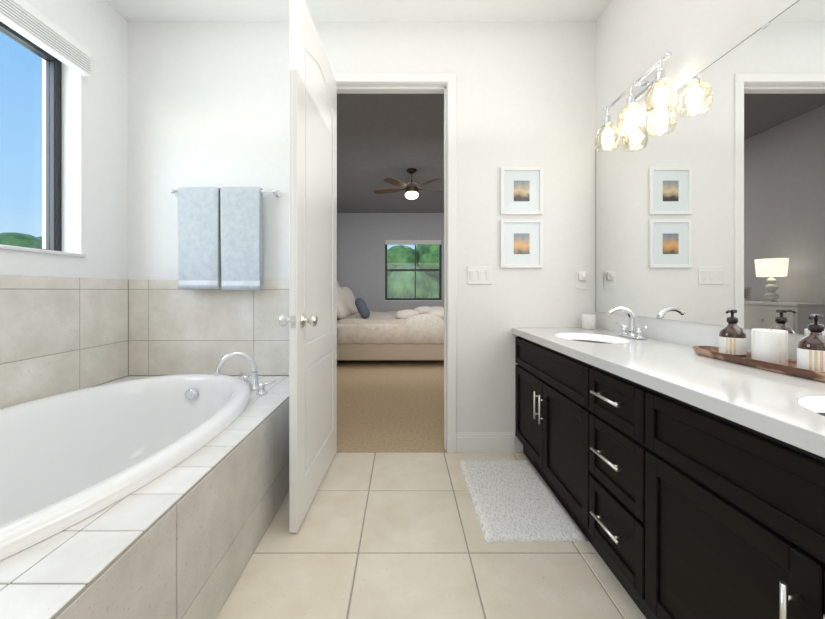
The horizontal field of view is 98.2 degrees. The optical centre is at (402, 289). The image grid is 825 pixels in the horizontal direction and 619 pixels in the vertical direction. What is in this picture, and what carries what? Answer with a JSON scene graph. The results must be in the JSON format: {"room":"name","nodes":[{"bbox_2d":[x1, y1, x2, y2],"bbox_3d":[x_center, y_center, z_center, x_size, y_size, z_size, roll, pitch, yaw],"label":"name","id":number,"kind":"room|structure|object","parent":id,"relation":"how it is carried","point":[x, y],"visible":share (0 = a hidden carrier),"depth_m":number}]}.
{"room":"bathroom","nodes":[
{"label":"bathroom","id":0,"kind":"room"},
{"bbox_2d":[0,0,127,385],"bbox_3d":[-1.941,-0.352,0.279,0.220,2.864,4.197,0,0,0],"label":"wall","id":1,"kind":"structure","parent":0,"point":[94,167],"depth_m":2.10},
{"bbox_2d":[0,21,85,256],"bbox_3d":[-1.901,-0.753,1.430,0.176,1.133,1.230,0,0,0],"label":"window","id":2,"kind":"structure","parent":1,"relation":"in","point":[53,155],"depth_m":1.99},
{"bbox_2d":[0,0,91,75],"bbox_3d":[-1.804,-1.292,1.411,0.050,0.146,1.262,0,0,0],"label":"window blind","id":3,"kind":"object","parent":2,"relation":"attached to","point":[28,21],"visible":1,"depth_m":1.78},
{"bbox_2d":[0,275,127,408],"bbox_3d":[-1.824,0.248,1.288,0.014,0.637,2.177,0,0,0],"label":"tile wainscot","id":4,"kind":"structure","parent":1,"relation":"attached to","point":[59,335],"depth_m":1.89},
{"bbox_2d":[337,212,337,280],"bbox_3d":[-1.560,-0.352,5.494,0.120,2.864,5.993,0,0,0],"label":"wall","id":5,"kind":"structure","parent":0,"point":[337,246],"depth_m":8.18},
{"bbox_2d":[106,0,611,212],"bbox_3d":[0.634,-1.844,3.335,5.371,0.120,10.310,0,0,0],"label":"ceiling","id":6,"kind":"structure","parent":0,"point":[380,137],"depth_m":3.40},
{"bbox_2d":[374,168,443,199],"bbox_3d":[0.133,-1.566,5.346,1.169,0.432,1.127,0,0,0],"label":"fan","id":7,"kind":"object","parent":6,"relation":"hanging from","point":[411,189],"visible":0.98,"depth_m":5.23},
{"bbox_2d":[128,22,595,451],"bbox_3d":[-0.323,-0.352,2.436,3.456,2.864,0.118,0,0,0],"label":"wall","id":8,"kind":"structure","parent":0,"point":[208,104],"depth_m":2.38},
{"bbox_2d":[128,279,288,374],"bbox_3d":[-1.204,0.248,2.370,1.193,0.637,0.014,0,0,0],"label":"tile wainscot","id":9,"kind":"structure","parent":8,"relation":"attached to","point":[172,330],"depth_m":2.37},
{"bbox_2d":[170,187,281,289],"bbox_3d":[-1.162,-0.332,2.325,0.708,0.664,0.101,0,0,0],"label":"towel rail","id":10,"kind":"object","parent":8,"relation":"attached to","point":[220,234],"visible":1,"depth_m":2.28},
{"bbox_2d":[279,0,336,532],"bbox_3d":[-0.469,-0.148,1.965,0.173,2.433,0.808,0,0,2],"label":"door","id":11,"kind":"structure","parent":8,"relation":"in","point":[311,320],"depth_m":1.78},
{"bbox_2d":[333,73,455,452],"bbox_3d":[-0.092,-0.178,2.437,0.892,2.516,0.148,0,0,0],"label":"door frame","id":12,"kind":"structure","parent":8,"relation":"attached to","point":[397,83],"depth_m":2.36},
{"bbox_2d":[467,266,491,283],"bbox_3d":[0.510,-0.098,2.369,0.164,0.120,0.014,0,0,0],"label":"switch plate","id":13,"kind":"object","parent":8,"relation":"attached to","point":[479,274],"visible":1,"depth_m":2.37},
{"bbox_2d":[456,432,514,452],"bbox_3d":[0.548,1.012,2.370,0.388,0.135,0.015,0,0,0],"label":"baseboard","id":14,"kind":"structure","parent":8,"relation":"attached to","point":[485,442],"depth_m":2.35},
{"bbox_2d":[500,167,542,214],"bbox_3d":[0.785,-0.655,2.365,0.279,0.313,0.022,0,0,0],"label":"print","id":15,"kind":"object","parent":8,"relation":"attached to","point":[521,190],"visible":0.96,"depth_m":2.36},
{"bbox_2d":[500,219,542,267],"bbox_3d":[0.785,-0.306,2.365,0.279,0.320,0.022,0,0,0],"label":"print","id":16,"kind":"object","parent":8,"relation":"attached to","point":[521,243],"visible":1,"depth_m":2.36},
{"bbox_2d":[576,271,586,288],"bbox_3d":[1.186,-0.065,2.354,0.072,0.120,0.044,0,0,0],"label":"electrical outlet plate","id":17,"kind":"object","parent":8,"relation":"attached to","point":[581,279],"visible":0.98,"depth_m":2.37},
{"bbox_2d":[338,213,443,311],"bbox_3d":[0.850,-0.352,8.380,4.700,2.864,0.220,0,0,0],"label":"wall","id":18,"kind":"structure","parent":0,"point":[362,237],"depth_m":8.27},
{"bbox_2d":[384,240,441,300],"bbox_3d":[0.240,-0.455,8.330,1.340,1.430,0.160,0,0,0],"label":"bedroom window","id":19,"kind":"structure","parent":18,"relation":"in","point":[413,242],"depth_m":8.36},
{"bbox_2d":[336,360,522,452],"bbox_3d":[0.850,1.140,5.434,4.940,0.120,6.112,0,0,0],"label":"floor","id":20,"kind":"structure","parent":0,"point":[390,406],"depth_m":3.31},
{"bbox_2d":[337,281,443,359],"bbox_3d":[-0.359,0.430,5.915,2.258,1.300,2.024,0,0,0],"label":"bed","id":21,"kind":"object","parent":20,"relation":"on","point":[365,333],"visible":0.67,"depth_m":4.95},
{"bbox_2d":[216,453,645,618],"bbox_3d":[-0.273,1.086,0.338,3.109,0.012,4.070,0,0,0],"label":"floor","id":22,"kind":"structure","parent":0,"point":[411,506],"depth_m":1.42},
{"bbox_2d":[0,351,288,618],"bbox_3d":[-1.216,0.712,1.282,1.207,0.735,2.165,0,0,0],"label":"bathtub","id":23,"kind":"object","parent":22,"relation":"on","point":[145,497],"visible":0.98,"depth_m":1.24},
{"bbox_2d":[459,460,588,541],"bbox_3d":[0.573,1.069,1.885,0.440,0.022,0.710,0,0,-1],"label":"bath rug","id":24,"kind":"object","parent":22,"relation":"on","point":[515,501],"visible":1,"depth_m":1.76},
{"bbox_2d":[515,334,824,618],"bbox_3d":[0.996,0.685,1.260,0.572,0.790,2.227,0,0,0],"label":"bathroom vanity","id":25,"kind":"object","parent":22,"relation":"on","point":[684,481],"depth_m":0.98},
{"bbox_2d":[512,328,824,449],"bbox_3d":[1.003,0.270,1.257,0.557,0.040,2.234,0,0,0],"label":"countertop","id":26,"kind":"structure","parent":25,"relation":"on","point":[732,388],"depth_m":1.01},
{"bbox_2d":[581,314,595,328],"bbox_3d":[1.192,0.203,2.292,0.084,0.092,0.084,0,0,0],"label":"cup","id":27,"kind":"object","parent":26,"relation":"on","point":[588,321],"visible":1,"depth_m":2.26},
{"bbox_2d":[544,330,635,341],"bbox_3d":[0.985,0.346,1.880,0.317,0.189,0.422,0,0,0],"label":"sink","id":28,"kind":"object","parent":26,"relation":"in","point":[572,335],"depth_m":2.05},
{"bbox_2d":[607,306,646,337],"bbox_3d":[1.153,0.168,1.880,0.155,0.163,0.252,0,0,0],"label":"faucet","id":29,"kind":"object","parent":26,"relation":"on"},
{"bbox_2d":[693,346,824,381],"bbox_3d":[1.188,0.236,1.160,0.132,0.027,0.544,0,0,0],"label":"tray","id":30,"kind":"object","parent":26,"relation":"on","point":[791,369],"visible":0.73,"depth_m":1.14},
{"bbox_2d":[719,309,746,357],"bbox_3d":[1.190,0.155,1.290,0.074,0.170,0.074,0,0,0],"label":"soap bottle","id":31,"kind":"object","parent":30,"relation":"on","point":[732,338],"visible":0.98,"depth_m":1.27},
{"bbox_2d":[751,329,787,365],"bbox_3d":[1.190,0.185,1.160,0.084,0.111,0.084,0,0,0],"label":"candle jar","id":32,"kind":"object","parent":30,"relation":"on","point":[769,345],"visible":0.79,"depth_m":1.13},
{"bbox_2d":[797,314,824,372],"bbox_3d":[1.186,0.155,1.025,0.074,0.170,0.074,0,0,0],"label":"lotion bottle","id":33,"kind":"object","parent":30,"relation":"on","point":[811,350],"visible":0.94,"depth_m":1.01},
{"bbox_2d":[756,394,824,417],"bbox_3d":[0.985,0.346,0.635,0.317,0.189,0.422,0,0,0],"label":"sink","id":34,"kind":"object","parent":26,"relation":"in","point":[814,403],"depth_m":0.84},
{"bbox_2d":[253,453,624,618],"bbox_3d":[-0.323,1.142,0.279,3.456,0.116,4.197,0,0,0],"label":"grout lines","id":35,"kind":"structure","parent":0,"point":[358,553],"depth_m":1.47},
{"bbox_2d":[596,0,805,359],"bbox_3d":[1.345,-0.352,0.279,0.120,2.864,4.197,0,0,0],"label":"wall","id":36,"kind":"structure","parent":0,"point":[636,40],"depth_m":1.73},
{"bbox_2d":[595,51,677,151],"bbox_3d":[1.209,-0.985,1.881,0.150,0.310,0.566,0,0,0],"label":"sconce","id":37,"kind":"object","parent":36,"relation":"attached to","point":[650,79],"visible":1,"depth_m":1.85},
{"bbox_2d":[595,0,824,335],"bbox_3d":[1.280,-0.398,1.257,0.008,1.082,2.224,0,0,0],"label":"vanity mirror","id":38,"kind":"object","parent":36,"relation":"attached to","point":[710,198],"visible":0.98,"depth_m":1.39},
{"label":"outside","id":39,"kind":"structure","parent":0,"visible":0},
{"bbox_3d":[-10.000,4.180,10.000,100.000,0.200,100.000,0,0,0],"label":"ground","id":40,"kind":"structure","parent":39,"visible":0},
{"bbox_2d":[0,232,438,297],"bbox_3d":[-3.685,0.934,15.438,23.595,6.292,31.324,0,0,0],"label":"trees","id":41,"kind":"object","parent":40,"relation":"on","point":[404,289],"depth_m":13.61}
]}

